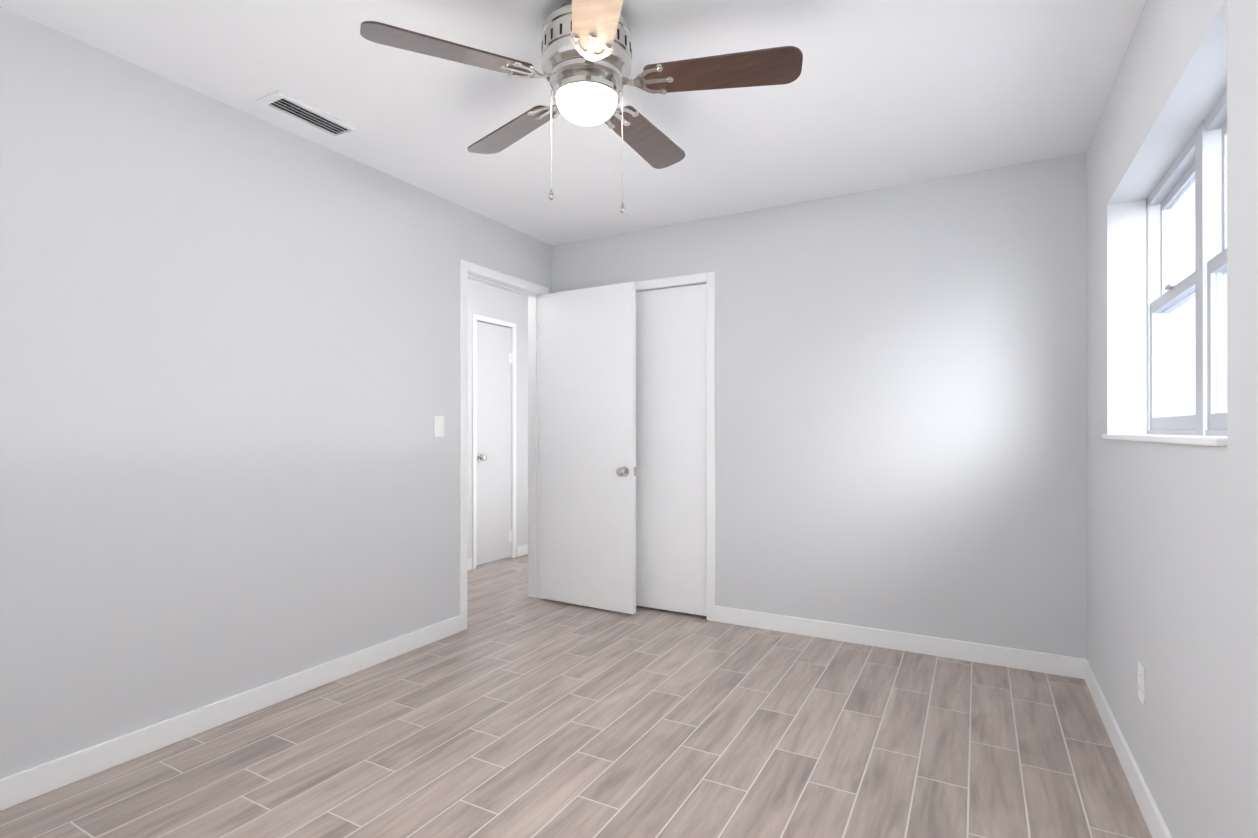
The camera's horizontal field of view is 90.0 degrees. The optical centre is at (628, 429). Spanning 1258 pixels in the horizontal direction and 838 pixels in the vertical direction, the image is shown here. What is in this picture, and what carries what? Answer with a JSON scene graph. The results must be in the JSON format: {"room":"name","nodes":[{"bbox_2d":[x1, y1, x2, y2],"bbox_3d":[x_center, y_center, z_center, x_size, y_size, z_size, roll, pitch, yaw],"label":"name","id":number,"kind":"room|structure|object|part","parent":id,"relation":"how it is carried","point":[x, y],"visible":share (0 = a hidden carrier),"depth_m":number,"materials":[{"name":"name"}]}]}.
{"room":"empty bedroom","nodes":[
{"label":"empty bedroom","id":0,"kind":"room"},
{"bbox_2d":[0,6,551,778],"bbox_3d":[-1.203,-0.063,3.359,0.115,2.465,5.515,0,0,29],"label":"wall","id":1,"kind":"structure","parent":0,"point":[228,376],"depth_m":2.42,"materials":[{"name":"paint"}]},
{"bbox_2d":[0,615,460,810],"bbox_3d":[-1.693,1.120,2.338,0.016,0.095,2.965,0,0,29],"label":"baseboard","id":2,"kind":"structure","parent":1,"relation":"attached to","point":[48,776],"depth_m":2.40,"materials":[{"name":"paint"}]},
{"bbox_2d":[434,416,443,436],"bbox_3d":[-1.051,-0.015,3.496,0.018,0.115,0.070,0,0,29],"label":"light switch","id":3,"kind":"object","parent":1,"relation":"attached to","point":[438,426],"visible":1,"depth_m":3.49,"materials":[{"name":"white plastic"}]},
{"bbox_2d":[540,282,635,613],"bbox_3d":[-0.277,0.118,4.121,0.748,2.074,0.170,0,0,31],"label":"entry door","id":4,"kind":"structure","parent":1,"relation":"in","point":[588,447],"depth_m":4.09,"materials":[{"name":"paint"}]},
{"bbox_2d":[467,279,527,558],"bbox_3d":[-1.586,-0.060,4.895,0.115,2.465,3.440,0,0,29],"label":"wall","id":5,"kind":"structure","parent":0,"point":[489,301],"depth_m":5.75,"materials":[{"name":"paint"}]},
{"bbox_2d":[467,558,471,570],"bbox_3d":[-1.811,1.124,4.357,0.013,0.095,2.045,0,0,29],"label":"baseboard","id":6,"kind":"structure","parent":5,"relation":"attached to","point":[469,561],"depth_m":5.22,"materials":[{"name":"paint"}]},
{"bbox_2d":[477,321,511,564],"bbox_3d":[-1.174,0.121,5.512,0.102,2.074,0.488,0,0,29],"label":"hall door","id":7,"kind":"structure","parent":5,"relation":"in","point":[494,363],"depth_m":5.52,"materials":[{"name":"paint"}]},
{"bbox_2d":[516,544,527,556],"bbox_3d":[-0.893,1.127,6.014,0.013,0.095,0.565,0,0,29],"label":"baseboard","id":8,"kind":"structure","parent":5,"relation":"attached to","point":[521,550],"depth_m":5.83,"materials":[{"name":"paint"}]},
{"bbox_2d":[0,0,1145,244],"bbox_3d":[-0.218,-1.326,2.885,4.470,0.060,5.635,0,0,29],"label":"ceiling","id":9,"kind":"structure","parent":0,"point":[876,94],"depth_m":2.41,"materials":[{"name":"paint"}]},
{"bbox_2d":[255,90,361,140],"bbox_3d":[-1.317,-1.290,2.604,0.156,0.014,0.370,0,0,29],"label":"ceiling vent","id":10,"kind":"object","parent":9,"relation":"in","point":[293,108],"visible":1,"depth_m":2.59,"materials":[{"name":"metal"}]},
{"bbox_2d":[360,0,802,212],"bbox_3d":[-0.110,-0.988,2.020,1.264,0.620,1.211,0,0,29],"label":"ceiling fan","id":11,"kind":"object","parent":9,"relation":"hanging from","point":[586,57],"visible":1,"depth_m":1.89,"materials":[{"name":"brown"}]},
{"bbox_3d":[-0.133,-1.002,1.976,0.192,0.072,0.192,0,0,29],"label":"globe","id":12,"kind":"part","parent":11,"relation":"part of","materials":[{"name":"white glass"}]},
{"bbox_2d":[0,554,1151,837],"bbox_3d":[-0.218,1.199,2.880,4.470,0.060,5.635,0,0,29],"label":"floor","id":13,"kind":"structure","parent":0,"point":[512,710],"depth_m":2.29,"materials":[{"name":"brown tile"}]},
{"bbox_2d":[552,152,1086,658],"bbox_3d":[0.915,-0.062,3.689,3.270,2.465,0.115,0,0,29],"label":"wall","id":14,"kind":"structure","parent":0,"point":[902,408],"depth_m":3.33,"materials":[{"name":"paint"}]},
{"bbox_2d":[459,259,714,630],"bbox_3d":[-0.255,0.094,3.820,1.352,2.153,1.021,0,0,29],"label":"door frame","id":15,"kind":"structure","parent":14,"relation":"attached to","point":[533,292],"depth_m":3.93,"materials":[{"name":"paint"}]},
{"bbox_2d":[636,284,706,615],"bbox_3d":[0.260,0.129,4.014,0.540,2.052,0.044,0,0,29],"label":"closet door","id":16,"kind":"structure","parent":14,"relation":"in","point":[671,449],"depth_m":3.99,"materials":[{"name":"paint"}]},
{"bbox_2d":[715,606,1079,678],"bbox_3d":[1.314,1.122,3.391,1.805,0.095,0.016,0,0,29],"label":"baseboard","id":17,"kind":"structure","parent":14,"relation":"attached to","point":[1061,665],"depth_m":3.30,"materials":[{"name":"paint"}]},
{"bbox_2d":[1086,0,1257,837],"bbox_3d":[1.256,-0.067,1.139,0.200,2.465,4.015,0,0,29],"label":"wall","id":18,"kind":"structure","parent":0,"point":[1172,568],"depth_m":1.66,"materials":[{"name":"paint"}]},
{"bbox_2d":[1080,658,1171,837],"bbox_3d":[1.190,1.118,1.239,0.016,0.095,3.900,0,0,29],"label":"baseboard","id":19,"kind":"structure","parent":18,"relation":"attached to","point":[1157,827],"depth_m":2.10,"materials":[{"name":"paint"}]},
{"bbox_2d":[1138,661,1144,704],"bbox_3d":[1.591,0.787,1.955,0.007,0.115,0.070,0,0,29],"label":"outlet","id":20,"kind":"object","parent":18,"relation":"attached to","point":[1141,682],"visible":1,"depth_m":1.94,"materials":[{"name":"white plastic"}]},
{"bbox_2d":[1102,434,1226,446],"bbox_3d":[1.597,0.028,1.855,0.138,0.018,1.357,0,0,29],"label":"window sill","id":21,"kind":"structure","parent":18,"relation":"attached to","point":[1219,441],"depth_m":1.58,"materials":[{"name":"paint"}]},
{"bbox_2d":[1146,89,1226,435],"bbox_3d":[1.685,-0.423,1.808,0.078,0.920,1.357,0,0,29],"label":"window","id":22,"kind":"structure","parent":18,"relation":"in","point":[1200,161],"depth_m":1.84,"materials":[{"name":"paint"}]},
{"label":"outside","id":23,"kind":"structure","parent":0,"visible":0},
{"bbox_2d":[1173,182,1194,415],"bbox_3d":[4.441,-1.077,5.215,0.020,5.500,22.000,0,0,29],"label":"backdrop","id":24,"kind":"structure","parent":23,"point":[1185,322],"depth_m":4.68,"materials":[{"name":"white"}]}
]}

